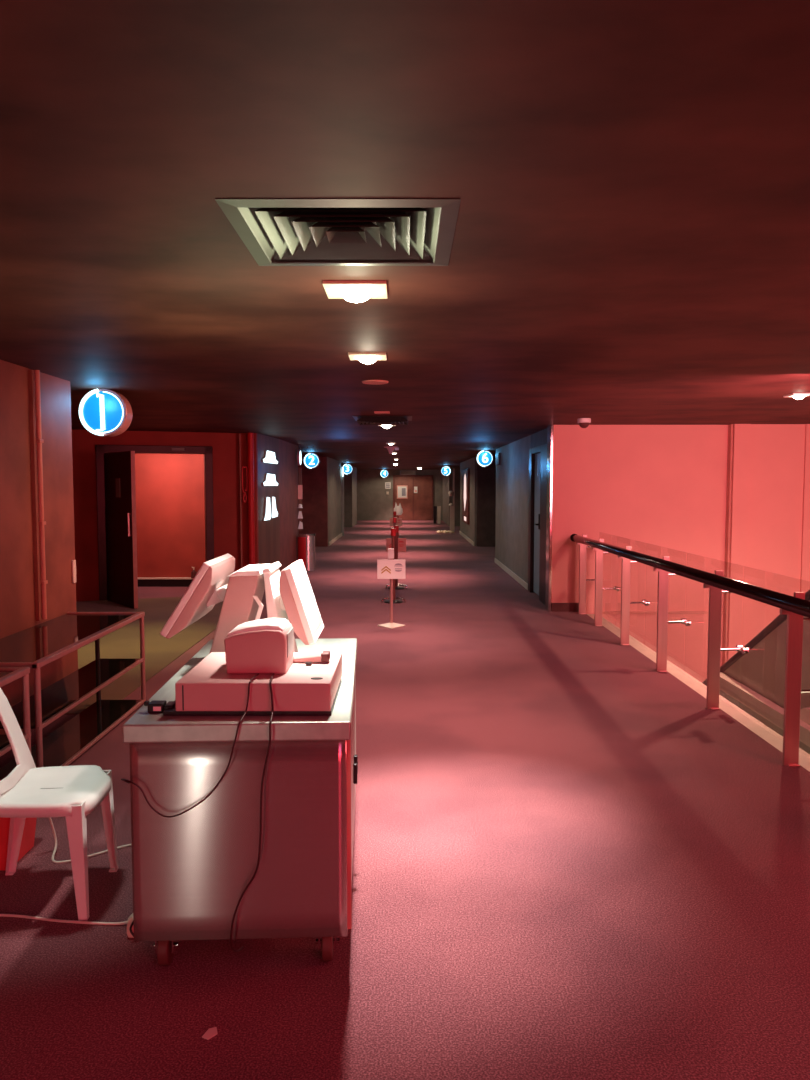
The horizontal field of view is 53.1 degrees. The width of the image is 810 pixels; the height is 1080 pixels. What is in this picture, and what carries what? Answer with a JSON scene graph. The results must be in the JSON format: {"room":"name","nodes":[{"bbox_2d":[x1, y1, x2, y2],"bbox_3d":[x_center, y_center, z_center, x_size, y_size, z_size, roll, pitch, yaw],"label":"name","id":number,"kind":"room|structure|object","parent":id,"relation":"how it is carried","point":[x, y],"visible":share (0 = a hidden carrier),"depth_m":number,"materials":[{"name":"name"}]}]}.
{"room":"cinema lobby","nodes":[
{"label":"cinema lobby","id":0,"kind":"room"},
{"bbox_2d":[0,360,77,734],"bbox_3d":[-2.545,0.379,0.551,0.150,2.370,11.050,0,4,0],"label":"wall","id":1,"kind":"structure","parent":0,"point":[17,582],"depth_m":5.35,"materials":[{"name":"brown paint"}]},
{"bbox_2d":[28,370,47,620],"bbox_3d":[-2.447,-0.295,5.419,0.044,1.668,0.103,0,4,0],"label":"conduit","id":2,"kind":"object","parent":1,"relation":"attached to","point":[36,440],"visible":1,"depth_m":5.40,"materials":[{"name":"red metal"}]},
{"bbox_2d":[72,560,75,582],"bbox_3d":[-2.462,0.235,6.034,0.013,0.170,0.050,0,4,0],"label":"wall switch","id":3,"kind":"object","parent":1,"relation":"attached to","point":[73,561],"visible":1,"depth_m":6.02,"materials":[{"name":"white plastic"}]},
{"bbox_2d":[72,430,239,601],"bbox_3d":[-4.035,-0.344,11.406,3.360,2.370,0.120,-1,4,-19],"label":"wall","id":4,"kind":"structure","parent":0,"point":[84,442],"depth_m":11.36,"materials":[{"name":"red paint"}]},
{"bbox_2d":[104,451,137,608],"bbox_3d":[-3.825,-0.151,10.854,0.086,2.040,1.006,-3,5,-39],"label":"door","id":5,"kind":"structure","parent":4,"relation":"in","point":[119,467],"depth_m":10.77,"materials":[{"name":"black paint"}]},
{"bbox_2d":[95,445,213,600],"bbox_3d":[-3.545,-0.255,11.574,1.577,2.170,0.180,-1,4,-19],"label":"trim","id":6,"kind":"structure","parent":4,"relation":"attached to","point":[207,451],"depth_m":11.35,"materials":[{"name":"black paint"}]},
{"bbox_2d":[172,448,183,450],"bbox_3d":[-3.215,-1.286,11.490,0.170,0.040,0.040,0,4,0],"label":"sign","id":7,"kind":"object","parent":4,"relation":"in","point":[173,449],"depth_m":11.47,"materials":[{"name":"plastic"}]},
{"bbox_2d":[135,453,204,577],"bbox_3d":[-3.950,-0.447,12.959,3.300,2.370,0.120,0,4,0],"label":"wall","id":8,"kind":"structure","parent":0,"point":[170,510],"depth_m":12.90,"materials":[{"name":"red paint"}]},
{"bbox_2d":[138,579,192,586],"bbox_3d":[-3.925,0.682,12.944,3.150,0.120,0.060,0,4,0],"label":"baseboard","id":9,"kind":"structure","parent":8,"relation":"attached to","point":[141,582],"depth_m":12.91,"materials":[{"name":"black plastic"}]},
{"bbox_2d":[138,578,193,578],"bbox_3d":[-3.925,0.612,12.929,3.150,0.020,0.080,0,4,0],"label":"trim","id":10,"kind":"structure","parent":8,"relation":"attached to","point":[138,578],"depth_m":12.89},
{"bbox_2d":[191,567,196,577],"bbox_3d":[-3.360,0.516,12.908,0.089,0.175,0.089,0,4,0],"label":"bottle","id":11,"kind":"object","parent":10,"relation":"on","point":[193,573],"visible":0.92,"depth_m":12.88,"materials":[{"name":"red plastic"}]},
{"bbox_2d":[238,433,258,568],"bbox_3d":[-2.300,-0.385,12.026,0.260,2.370,0.250,0,4,0],"label":"wall","id":12,"kind":"structure","parent":0,"point":[245,541],"depth_m":11.90,"materials":[{"name":"red paint"}]},
{"bbox_2d":[239,433,254,567],"bbox_3d":[-2.300,-0.371,11.827,0.210,2.368,0.090,0,4,6],"label":"pipe","id":13,"kind":"object","parent":12,"relation":"attached to","point":[250,438],"visible":0.95,"depth_m":11.78,"materials":[{"name":"red metal"}]},
{"bbox_2d":[257,434,279,590],"bbox_3d":[-2.170,-0.430,12.703,0.100,2.370,1.404,0,4,4],"label":"wall","id":14,"kind":"structure","parent":0,"point":[269,530],"depth_m":12.61,"materials":[{"name":"brown paint"}]},
{"bbox_2d":[261,450,277,463],"bbox_3d":[-2.103,-1.289,12.621,0.045,0.191,0.948,0,4,4],"label":"wall light","id":15,"kind":"object","parent":14,"relation":"attached to","point":[269,457],"visible":1,"depth_m":12.50,"materials":[{"name":"white"}]},
{"bbox_2d":[262,496,277,520],"bbox_3d":[-2.103,-0.498,12.664,0.045,0.360,0.886,0,4,4],"label":"wall light","id":16,"kind":"object","parent":14,"relation":"attached to","point":[270,512],"visible":1,"depth_m":12.52,"materials":[{"name":"white plastic"}]},
{"bbox_2d":[262,473,277,485],"bbox_3d":[-2.103,-0.940,12.645,0.045,0.191,0.948,0,4,4],"label":"wall light","id":17,"kind":"object","parent":14,"relation":"attached to","point":[270,480],"visible":1,"depth_m":12.51,"materials":[{"name":"white"}]},
{"bbox_2d":[279,439,297,573],"bbox_3d":[-2.110,-0.549,14.496,0.100,2.370,2.200,0,4,1],"label":"wall","id":18,"kind":"structure","parent":0,"point":[288,491],"depth_m":14.35,"materials":[{"name":"grey paint"}]},
{"bbox_2d":[297,446,298,536],"bbox_3d":[-3.125,-0.619,15.543,2.150,2.370,0.100,0,4,0],"label":"wall","id":19,"kind":"structure","parent":0,"point":[297,446],"depth_m":15.47,"materials":[{"name":"paint"}]},
{"bbox_2d":[298,468,302,530],"bbox_3d":[-2.000,-0.779,15.467,0.100,1.200,0.099,0,4,0],"label":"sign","id":20,"kind":"structure","parent":19,"relation":"attached to","point":[300,489],"depth_m":15.47,"materials":[{"name":"brown plastic"}]},
{"bbox_2d":[298,457,327,546],"bbox_3d":[-3.125,-1.014,21.480,2.150,2.370,0.200,0,4,0],"label":"wall","id":21,"kind":"structure","parent":0,"point":[314,481],"depth_m":21.39,"materials":[{"name":"brown paint"}]},
{"bbox_2d":[328,457,341,545],"bbox_3d":[-2.125,-1.177,23.925,0.150,2.370,4.700,0,4,0],"label":"wall","id":22,"kind":"structure","parent":0,"point":[334,466],"depth_m":23.59,"materials":[{"name":"grey paint"}]},
{"bbox_2d":[329,533,341,545],"bbox_3d":[-2.030,-0.045,24.000,0.020,0.100,4.700,0,4,0],"label":"baseboard","id":23,"kind":"structure","parent":22,"relation":"attached to","point":[332,541],"depth_m":23.57,"materials":[{"name":"beige wood"}]},
{"bbox_2d":[341,477,343,535],"bbox_3d":[-2.010,-1.089,26.135,0.080,1.900,0.100,0,4,0],"label":"door frame","id":24,"kind":"structure","parent":22,"relation":"attached to","point":[342,478],"depth_m":26.09,"materials":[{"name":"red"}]},
{"bbox_2d":[343,473,352,526],"bbox_3d":[-3.125,-1.685,31.558,2.150,2.370,0.200,0,4,0],"label":"wall","id":25,"kind":"structure","parent":0,"point":[348,503],"depth_m":31.47,"materials":[{"name":"grey paint"}]},
{"bbox_2d":[352,466,356,525],"bbox_3d":[-2.125,-1.785,33.054,0.150,2.370,2.800,0,4,0],"label":"wall","id":26,"kind":"structure","parent":0,"point":[354,472],"depth_m":32.92,"materials":[{"name":"grey paint"}]},
{"bbox_2d":[357,469,441,519],"bbox_3d":[-0.150,-2.117,38.043,8.300,2.370,0.200,0,4,0],"label":"wall","id":27,"kind":"structure","parent":0,"point":[373,503],"depth_m":37.94,"materials":[{"name":"grey paint"}]},
{"bbox_2d":[385,482,390,488],"bbox_3d":[-0.800,-2.543,37.889,0.260,0.300,0.016,0,4,0],"label":"notice","id":28,"kind":"object","parent":27,"relation":"attached to","point":[387,484],"visible":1,"depth_m":37.88,"materials":[{"name":"grey paper"}]},
{"bbox_2d":[393,475,432,519],"bbox_3d":[0.385,-1.982,37.962,1.870,2.110,0.140,0,4,0],"label":"door","id":29,"kind":"structure","parent":27,"relation":"in","point":[419,505],"depth_m":37.93,"materials":[{"name":"brown paint"}]},
{"bbox_2d":[397,485,407,498],"bbox_3d":[-0.130,-2.242,37.887,0.500,0.620,0.019,0,4,0],"label":"notice","id":30,"kind":"object","parent":29,"relation":"attached to","point":[402,490],"visible":1,"depth_m":37.88,"materials":[{"name":"grey paper"}]},
{"bbox_2d":[402,488,405,495],"bbox_3d":[-0.060,-2.242,37.880,0.180,0.360,0.004,0,4,0],"label":"print","id":31,"kind":"object","parent":30,"relation":"attached to","point":[403,489],"depth_m":37.88,"materials":[{"name":"grey"}]},
{"bbox_2d":[0,520,809,1079],"bbox_3d":[-0.500,0.581,17.577,11.000,0.306,45.000,0,4,0],"label":"floor","id":32,"kind":"structure","parent":0,"point":[568,864],"depth_m":3.22,"materials":[{"name":"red carpet"}]},
{"bbox_2d":[0,667,30,756],"bbox_3d":[-2.175,1.044,3.227,0.560,0.688,1.800,0,4,0],"label":"steel table","id":33,"kind":"object","parent":32,"relation":"on","point":[8,675],"visible":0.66,"depth_m":4.07,"materials":[{"name":"grey metal"}]},
{"bbox_2d":[0,735,9,749],"bbox_3d":[-2.080,1.048,3.227,0.320,0.010,1.760,0,4,0],"label":"shelf","id":34,"kind":"object","parent":33,"relation":"attached to","point":[4,742],"depth_m":3.96,"materials":[{"name":"black glass"}]},
{"bbox_2d":[0,780,36,870],"bbox_3d":[-1.750,1.228,3.489,0.275,0.285,0.315,0,4,0],"label":"storage bin","id":35,"kind":"object","parent":32,"relation":"on","point":[28,836],"visible":0.2,"depth_m":3.47,"materials":[{"name":"red plastic"}]},
{"bbox_2d":[0,817,36,870],"bbox_3d":[-1.750,1.241,3.490,0.249,0.260,0.289,0,4,0],"label":"tub","id":36,"kind":"object","parent":35,"relation":"in","point":[28,836],"depth_m":3.47,"materials":[{"name":"red plastic"}]},
{"bbox_2d":[0,688,117,920],"bbox_3d":[-1.441,0.948,3.146,0.528,0.890,0.477,0,4,-4],"label":"plastic chair","id":37,"kind":"object","parent":32,"relation":"on","point":[73,793],"visible":1,"depth_m":3.16,"materials":[{"name":"white plastic"}]},
{"bbox_2d":[0,914,126,924],"bbox_3d":[-1.594,1.391,3.006,1.215,0.025,0.046,0,4,3],"label":"lead","id":38,"kind":"object","parent":32,"relation":"on","point":[1,915],"visible":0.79,"depth_m":2.97,"materials":[{"name":"plastic"}]},
{"bbox_2d":[0,612,145,779],"bbox_3d":[-2.175,0.921,5.072,0.560,0.688,1.720,0,4,0],"label":"steel table","id":39,"kind":"object","parent":32,"relation":"on","point":[35,647],"visible":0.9,"depth_m":5.04,"materials":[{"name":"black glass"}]},
{"bbox_2d":[0,659,138,728],"bbox_3d":[-2.080,0.925,5.073,0.320,0.010,1.680,0,4,0],"label":"shelf","id":40,"kind":"object","parent":39,"relation":"attached to","point":[63,695],"depth_m":5.01,"materials":[{"name":"black glass"}]},
{"bbox_2d":[0,700,140,779],"bbox_3d":[-2.080,1.229,5.093,0.320,0.010,1.680,0,4,0],"label":"shelf","id":41,"kind":"object","parent":39,"relation":"attached to","point":[65,744],"depth_m":5.14,"materials":[{"name":"black glass"}]},
{"bbox_2d":[48,817,131,862],"bbox_3d":[-1.291,1.223,3.531,0.602,0.295,0.132,-1,4,-10],"label":"lead","id":42,"kind":"object","parent":32,"relation":"on","point":[50,819],"visible":0.47,"depth_m":3.53,"materials":[{"name":"plastic"}]},
{"bbox_2d":[126,913,133,937],"bbox_3d":[-0.955,1.374,2.889,0.076,0.075,0.076,0,4,0],"label":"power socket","id":43,"kind":"object","parent":32,"relation":"on","point":[130,929],"visible":0.34,"depth_m":2.87,"materials":[{"name":"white plastic"}]},
{"bbox_2d":[202,1027,217,1039],"bbox_3d":[-0.566,1.443,2.373,0.035,0.003,0.054,1,4,19],"label":"paper scrap","id":44,"kind":"object","parent":32,"relation":"on","point":[211,1032],"visible":1,"depth_m":2.37,"materials":[{"name":"paper"}]},
{"bbox_2d":[122,638,357,964],"bbox_3d":[-0.551,0.900,3.261,0.720,0.969,1.410,0,4,-3],"label":"trolley","id":45,"kind":"object","parent":32,"relation":"on","point":[191,870],"depth_m":2.58,"materials":[{"name":"silver metal"}]},
{"bbox_2d":[144,700,174,712],"bbox_3d":[-0.807,0.545,2.676,0.095,0.035,0.072,0,4,0],"label":"adapter","id":46,"kind":"object","parent":45,"relation":"on","point":[155,706],"visible":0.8,"depth_m":2.65,"materials":[{"name":"black plastic"}]},
{"bbox_2d":[121,673,258,817],"bbox_3d":[-0.698,0.653,2.622,0.421,0.414,0.215,0,4,0],"label":"power cable","id":47,"kind":"object","parent":45,"relation":"hanging from","point":[256,675],"visible":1,"depth_m":2.53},
{"bbox_2d":[160,553,270,653],"bbox_3d":[-0.748,0.293,3.392,0.429,0.441,0.430,0,4,0],"label":"terminal","id":48,"kind":"object","parent":45,"relation":"on","point":[241,592],"visible":0.87,"depth_m":3.19,"materials":[{"name":"beige plastic"}]},
{"bbox_2d":[160,553,234,638],"bbox_3d":[-0.857,0.223,3.387,0.211,0.301,0.430,0,4,0],"label":"monitor","id":49,"kind":"object","parent":48,"relation":"on","point":[208,588],"depth_m":3.18,"materials":[{"name":"white plastic"}]},
{"bbox_2d":[122,638,356,742],"bbox_3d":[-0.556,0.556,3.238,0.710,0.060,1.410,0,4,-3],"label":"countertop","id":50,"kind":"structure","parent":45,"relation":"on","point":[143,727],"depth_m":2.55,"materials":[{"name":"laminate"}]},
{"bbox_2d":[230,673,274,951],"bbox_3d":[-0.489,0.931,2.650,0.149,0.973,0.239,0,4,0],"label":"power cable","id":51,"kind":"object","parent":45,"relation":"hanging from","point":[270,680],"visible":1,"depth_m":2.54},
{"bbox_2d":[163,679,341,714],"bbox_3d":[-0.509,0.545,2.837,0.542,0.014,0.441,0,4,0],"label":"tray","id":52,"kind":"object","parent":45,"relation":"on","point":[176,710],"depth_m":2.62,"materials":[{"name":"black plastic"}]},
{"bbox_2d":[224,618,293,673],"bbox_3d":[-0.502,0.363,2.820,0.211,0.162,0.200,0,4,0],"label":"receipt printer","id":53,"kind":"object","parent":45,"relation":"on","point":[261,646],"visible":1,"depth_m":2.72,"materials":[{"name":"beige plastic"}]},
{"bbox_2d":[263,559,323,651],"bbox_3d":[-0.455,0.306,3.353,0.210,0.422,0.350,0,4,0],"label":"terminal","id":54,"kind":"object","parent":45,"relation":"on","point":[289,595],"visible":0.77,"depth_m":3.19,"materials":[{"name":"white plastic"}]},
{"bbox_2d":[279,559,323,644],"bbox_3d":[-0.422,0.248,3.349,0.141,0.307,0.350,0,4,0],"label":"monitor","id":55,"kind":"object","parent":54,"relation":"on","point":[297,602],"depth_m":3.18,"materials":[{"name":"white plastic"}]},
{"bbox_2d":[293,651,329,665],"bbox_3d":[-0.335,0.420,2.898,0.130,0.038,0.088,0,4,0],"label":"barcode scanner","id":56,"kind":"object","parent":45,"relation":"on","point":[319,656],"visible":1,"depth_m":2.90,"materials":[{"name":"beige plastic"}]},
{"bbox_2d":[297,533,315,570],"bbox_3d":[-1.867,0.227,15.399,0.343,0.700,0.330,0,4,0],"label":"litter bin","id":57,"kind":"object","parent":32,"relation":"on","point":[305,541],"visible":0.94,"depth_m":15.26,"materials":[{"name":"metal"}]},
{"bbox_2d":[377,548,404,628],"bbox_3d":[-0.155,0.541,9.256,0.269,0.890,0.274,4,5,44],"label":"sign stand","id":58,"kind":"object","parent":32,"relation":"on","point":[391,569],"visible":1,"depth_m":9.21,"materials":[{"name":"metal"}]},
{"bbox_2d":[381,528,405,603],"bbox_3d":[-0.140,0.353,11.138,0.313,1.024,0.259,2,4,26],"label":"post","id":59,"kind":"object","parent":32,"relation":"on","point":[393,530],"visible":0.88,"depth_m":11.12,"materials":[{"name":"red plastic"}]},
{"bbox_2d":[393,517,396,525],"bbox_3d":[-0.180,0.047,16.029,0.313,0.984,0.259,2,4,26],"label":"post","id":60,"kind":"object","parent":32,"relation":"on","point":[394,518],"visible":0.09,"depth_m":15.99,"materials":[{"name":"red plastic"}]},
{"bbox_2d":[385,526,406,589],"bbox_3d":[-0.115,0.273,12.636,0.313,0.984,0.259,2,4,26],"label":"post","id":61,"kind":"object","parent":32,"relation":"on","point":[397,587],"visible":0.77,"depth_m":12.62,"materials":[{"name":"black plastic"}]},
{"bbox_2d":[386,538,405,585],"bbox_3d":[-0.140,0.334,13.051,0.269,0.800,0.274,4,5,44],"label":"sign stand","id":62,"kind":"object","parent":32,"relation":"on","point":[401,541],"visible":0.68,"depth_m":13.00,"materials":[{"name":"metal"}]},
{"bbox_2d":[390,518,401,525],"bbox_3d":[-0.240,-0.211,21.233,0.269,0.800,0.274,4,5,44],"label":"sign stand","id":63,"kind":"object","parent":32,"relation":"on","point":[399,520],"visible":0.45,"depth_m":21.19,"materials":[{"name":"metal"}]},
{"bbox_2d":[394,503,402,537],"bbox_3d":[-0.190,-0.584,24.505,0.313,1.118,0.259,2,4,26],"label":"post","id":64,"kind":"object","parent":32,"relation":"on","point":[398,509],"visible":0.63,"depth_m":24.45,"materials":[{"name":"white plastic"}]},
{"bbox_2d":[433,506,436,523],"bbox_3d":[1.280,-1.071,34.605,0.160,0.740,0.160,0,4,0],"label":"bin","id":65,"kind":"object","parent":32,"relation":"on","point":[434,507],"visible":1,"depth_m":34.53,"materials":[{"name":"black plastic"}]},
{"bbox_2d":[437,506,440,523],"bbox_3d":[1.450,-1.071,34.605,0.160,0.740,0.160,0,4,0],"label":"bin","id":66,"kind":"object","parent":32,"relation":"on","point":[438,507],"visible":1,"depth_m":34.53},
{"bbox_2d":[448,469,454,531],"bbox_3d":[1.600,-1.360,27.951,0.220,2.200,0.180,0,4,0],"label":"banner stand","id":67,"kind":"object","parent":32,"relation":"on","point":[451,493],"visible":0.87,"depth_m":27.97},
{"bbox_2d":[570,532,809,766],"bbox_3d":[2.289,0.893,4.720,0.377,1.270,11.300,0,4,0],"label":"glass balustrade","id":68,"kind":"object","parent":32,"relation":"on","point":[796,607],"visible":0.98,"depth_m":5.80,"materials":[{"name":"glass"}]},
{"bbox_2d":[0,0,809,468],"bbox_3d":[1.500,-2.031,17.404,15.000,0.200,45.000,0,4,0],"label":"ceiling","id":69,"kind":"structure","parent":0,"point":[630,178],"depth_m":2.24,"materials":[{"name":"brown paint"}]},
{"bbox_2d":[79,389,132,436],"bbox_3d":[-2.401,-1.018,6.507,0.372,0.372,0.180,0,4,0],"label":"sign","id":70,"kind":"object","parent":69,"relation":"hanging from","point":[103,412],"visible":1,"depth_m":6.45,"materials":[{"name":"blue plastic"}]},
{"bbox_2d":[297,445,301,465],"bbox_3d":[-1.982,-1.590,15.228,0.046,0.390,0.300,0,4,0],"label":"sign","id":71,"kind":"object","parent":69,"relation":"hanging from","point":[299,457],"visible":1,"depth_m":15.12,"materials":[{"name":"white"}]},
{"bbox_2d":[304,452,319,468],"bbox_3d":[-2.131,-1.822,18.582,0.356,0.374,0.176,0,4,0],"label":"sign","id":72,"kind":"object","parent":69,"relation":"hanging from","point":[311,460],"visible":1,"depth_m":18.52,"materials":[{"name":"blue plastic"}]},
{"bbox_2d":[215,199,460,265],"bbox_3d":[-0.180,-0.966,2.501,0.660,0.072,0.660,0,4,0],"label":"ceiling vent","id":73,"kind":"object","parent":69,"relation":"in","point":[276,232],"visible":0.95,"depth_m":2.48,"materials":[{"name":"grey metal"}]},
{"bbox_2d":[343,463,352,473],"bbox_3d":[-1.931,-2.395,27.263,0.356,0.384,0.176,0,4,0],"label":"sign","id":74,"kind":"object","parent":69,"relation":"hanging from","point":[348,468],"visible":0.88,"depth_m":27.20,"materials":[{"name":"blue plastic"}]},
{"bbox_2d":[322,280,387,302],"bbox_3d":[-0.190,-0.956,3.163,0.240,0.053,0.240,0,4,0],"label":"recessed light","id":75,"kind":"object","parent":69,"relation":"in","point":[355,291],"visible":1,"depth_m":3.11,"materials":[{"name":"grey plastic"}]},
{"bbox_2d":[348,352,386,363],"bbox_3d":[-0.220,-1.066,4.790,0.220,0.049,0.220,0,4,0],"label":"recessed light","id":76,"kind":"object","parent":69,"relation":"in","point":[364,357],"visible":1,"depth_m":4.74,"materials":[{"name":"grey plastic"}]},
{"bbox_2d":[362,380,388,384],"bbox_3d":[-0.220,-1.164,5.986,0.197,0.012,0.197,0,4,0],"label":"ceiling disc","id":77,"kind":"object","parent":69,"relation":"attached to","point":[372,382],"visible":1,"depth_m":5.95,"materials":[{"name":"white plastic"}]},
{"bbox_2d":[374,411,389,413],"bbox_3d":[-0.240,-1.329,8.455,0.160,0.012,0.150,0,4,0],"label":"ceiling plate","id":78,"kind":"object","parent":69,"relation":"attached to","point":[375,412],"visible":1,"depth_m":8.38,"materials":[{"name":"white plastic"}]},
{"bbox_2d":[353,416,411,424],"bbox_3d":[-0.250,-1.359,9.230,0.660,0.056,0.660,0,4,0],"label":"ceiling vent","id":79,"kind":"object","parent":69,"relation":"in","point":[362,420],"visible":1,"depth_m":8.99,"materials":[{"name":"grey metal"}]},
{"bbox_2d":[381,469,387,477],"bbox_3d":[-0.921,-2.998,36.443,0.356,0.399,0.176,0,4,0],"label":"sign","id":80,"kind":"object","parent":69,"relation":"hanging from","point":[384,473],"visible":1,"depth_m":36.38,"materials":[{"name":"blue plastic"}]},
{"bbox_2d":[378,425,395,427],"bbox_3d":[-0.230,-1.425,10.178,0.220,0.049,0.220,0,4,0],"label":"recessed light","id":81,"kind":"object","parent":69,"relation":"in","point":[383,426],"visible":0.62,"depth_m":10.14,"materials":[{"name":"grey plastic"}]},
{"bbox_2d":[384,446,398,453],"bbox_3d":[-0.269,-1.761,15.918,0.298,0.140,0.277,0,4,0],"label":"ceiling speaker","id":82,"kind":"object","parent":69,"relation":"attached to","point":[390,449],"visible":1,"depth_m":15.87,"materials":[{"name":"white plastic"}]},
{"bbox_2d":[400,470,415,474],"bbox_3d":[0.130,-3.035,36.105,0.700,0.280,0.066,0,4,0],"label":"exit lightbox","id":83,"kind":"object","parent":69,"relation":"hanging from","point":[402,472],"visible":1,"depth_m":36.08,"materials":[{"name":"grey plastic"}]},
{"bbox_2d":[441,465,450,475],"bbox_3d":[1.501,-2.568,29.957,0.356,0.397,0.176,0,4,0],"label":"sign","id":84,"kind":"object","parent":69,"relation":"hanging from","point":[445,470],"visible":1,"depth_m":29.89,"materials":[{"name":"blue plastic"}]},
{"bbox_2d":[476,450,492,466],"bbox_3d":[1.719,-1.756,17.484,0.356,0.359,0.176,0,4,0],"label":"sign","id":85,"kind":"object","parent":69,"relation":"hanging from","point":[484,458],"visible":1,"depth_m":17.42,"materials":[{"name":"blue plastic"}]},
{"bbox_2d":[577,418,590,427],"bbox_3d":[2.050,-1.336,9.282,0.149,0.108,0.149,0,4,0],"label":"dome camera","id":86,"kind":"object","parent":69,"relation":"attached to","point":[583,422],"visible":1,"depth_m":9.23,"materials":[{"name":"white plastic"}]},
{"bbox_2d":[783,393,809,398],"bbox_3d":[3.320,-1.206,6.835,0.180,0.040,0.180,0,4,0],"label":"recessed light","id":87,"kind":"object","parent":69,"relation":"in","point":[794,395],"visible":1,"depth_m":6.80,"materials":[{"name":"grey plastic"}]},
{"bbox_2d":[442,475,448,525],"bbox_3d":[1.825,-1.928,35.200,0.150,2.370,5.500,0,4,0],"label":"wall","id":88,"kind":"structure","parent":0,"point":[445,479],"depth_m":35.04,"materials":[{"name":"grey paint"}]},
{"bbox_2d":[449,467,459,525],"bbox_3d":[2.925,-1.738,32.356,2.350,2.370,0.200,0,4,0],"label":"wall","id":89,"kind":"structure","parent":0,"point":[457,469],"depth_m":32.24,"materials":[{"name":"grey paint"}]},
{"bbox_2d":[460,457,476,545],"bbox_3d":[1.925,-1.209,24.399,0.150,2.370,5.750,0,4,0],"label":"wall","id":90,"kind":"structure","parent":0,"point":[469,530],"depth_m":22.56,"materials":[{"name":"paint"}]},
{"bbox_2d":[462,468,469,523],"bbox_3d":[1.817,-1.315,24.266,0.066,1.600,2.200,0,4,0],"label":"case","id":91,"kind":"object","parent":90,"relation":"attached to","point":[466,472],"visible":1,"depth_m":23.60,"materials":[{"name":"brown"}]},
{"bbox_2d":[464,475,465,509],"bbox_3d":[1.787,-1.418,24.159,0.006,1.120,1.000,0,4,0],"label":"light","id":92,"kind":"object","parent":91,"relation":"attached to","point":[464,475],"depth_m":24.16,"materials":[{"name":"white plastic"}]},
{"bbox_2d":[459,531,473,545],"bbox_3d":[1.840,-0.076,24.474,0.020,0.100,5.750,0,4,0],"label":"baseboard","id":93,"kind":"structure","parent":90,"relation":"attached to","point":[469,540],"depth_m":23.94,"materials":[{"name":"beige wood"}]},
{"bbox_2d":[476,457,495,546],"bbox_3d":[3.000,-1.013,21.455,2.200,2.370,0.150,0,4,0],"label":"wall","id":94,"kind":"structure","parent":0,"point":[486,476],"depth_m":21.39,"materials":[{"name":"black paint"}]},
{"bbox_2d":[495,429,546,583],"bbox_3d":[1.975,-0.499,13.747,0.150,2.370,6.500,0,4,0],"label":"wall","id":95,"kind":"structure","parent":0,"point":[512,474],"depth_m":14.07,"materials":[{"name":"grey paint"}]},
{"bbox_2d":[495,453,500,465],"bbox_3d":[1.880,-1.633,16.403,0.040,0.240,0.550,0,4,0],"label":"alarm box","id":96,"kind":"object","parent":95,"relation":"attached to","point":[497,461],"visible":1,"depth_m":16.31,"materials":[{"name":"grey plastic"}]},
{"bbox_2d":[495,558,527,589],"bbox_3d":[1.893,0.577,14.746,0.015,0.090,4.650,0,4,0],"label":"baseboard","id":97,"kind":"structure","parent":95,"relation":"attached to","point":[518,579],"depth_m":14.22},
{"bbox_2d":[533,453,540,594],"bbox_3d":[1.924,-0.224,11.721,0.112,2.050,0.800,0,4,0],"label":"door","id":98,"kind":"structure","parent":95,"relation":"in","point":[537,456],"depth_m":11.81,"materials":[{"name":"black wood"}]},
{"bbox_2d":[528,444,546,604],"bbox_3d":[1.970,-0.244,11.494,0.180,2.160,1.730,0,4,0],"label":"door frame","id":99,"kind":"structure","parent":95,"relation":"attached to","point":[542,449],"depth_m":11.25,"materials":[{"name":"black paint"}]},
{"bbox_2d":[551,425,727,682],"bbox_3d":[2.985,1.719,10.537,2.230,6.370,0.200,0,4,0],"label":"wall","id":100,"kind":"structure","parent":0,"point":[664,486],"depth_m":10.30,"materials":[{"name":"paint"}]},
{"bbox_2d":[545,425,553,611],"bbox_3d":[1.850,-0.276,10.390,0.040,2.370,0.230,0,4,0],"label":"trim","id":101,"kind":"structure","parent":100,"relation":"attached to","point":[550,429],"depth_m":10.33,"materials":[{"name":"silver metal"}]},
{"bbox_2d":[551,603,578,611],"bbox_3d":[2.070,0.859,10.360,0.400,0.110,0.040,0,4,0],"label":"baseboard","id":102,"kind":"structure","parent":100,"relation":"attached to","point":[555,607],"depth_m":10.34,"materials":[{"name":"wood"}]},
{"bbox_2d":[602,611,723,613],"bbox_3d":[3.265,0.928,10.370,1.630,0.030,0.030,0,4,0],"label":"trim","id":103,"kind":"structure","parent":100,"relation":"attached to","point":[603,612],"depth_m":10.36,"materials":[{"name":"paint"}]},
{"bbox_2d":[587,614,809,771],"bbox_3d":[2.370,1.606,2.748,0.200,0.310,15.270,0,4,0],"label":"trim","id":104,"kind":"structure","parent":100,"relation":"attached to","point":[766,733],"depth_m":6.04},
{"bbox_2d":[722,424,732,664],"bbox_3d":[4.088,1.728,10.393,0.025,6.370,0.110,0,4,0],"label":"trim","id":105,"kind":"structure","parent":100,"relation":"attached to","point":[730,427],"depth_m":10.25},
{"bbox_2d":[727,424,809,660],"bbox_3d":[6.550,1.723,10.468,4.900,6.370,0.340,0,4,0],"label":"wall","id":106,"kind":"structure","parent":0,"point":[770,531],"depth_m":10.19,"materials":[{"name":"paint"}]},
{"bbox_3d":[5.635,5.455,3.119,6.730,0.100,15.500,0,4,0],"label":"floor","id":107,"kind":"structure","parent":0,"visible":0},
{"bbox_2d":[702,590,809,724],"bbox_3d":[3.600,2.019,7.775,1.100,3.637,5.647,0,4,0],"label":"escalator","id":108,"kind":"object","parent":107,"relation":"on","point":[762,670],"visible":0.21,"depth_m":6.86,"materials":[{"name":"grey metal"}]},
{"bbox_2d":[719,689,809,753],"bbox_3d":[3.030,2.364,6.045,0.060,1.680,3.750,0,4,0],"label":"trim","id":109,"kind":"structure","parent":108,"relation":"attached to","point":[763,720],"depth_m":6.88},
{"bbox_2d":[720,672,809,746],"bbox_3d":[3.025,1.466,5.986,0.090,0.120,3.750,0,4,0],"label":"trim","id":110,"kind":"structure","parent":109,"relation":"on","point":[756,702],"depth_m":6.86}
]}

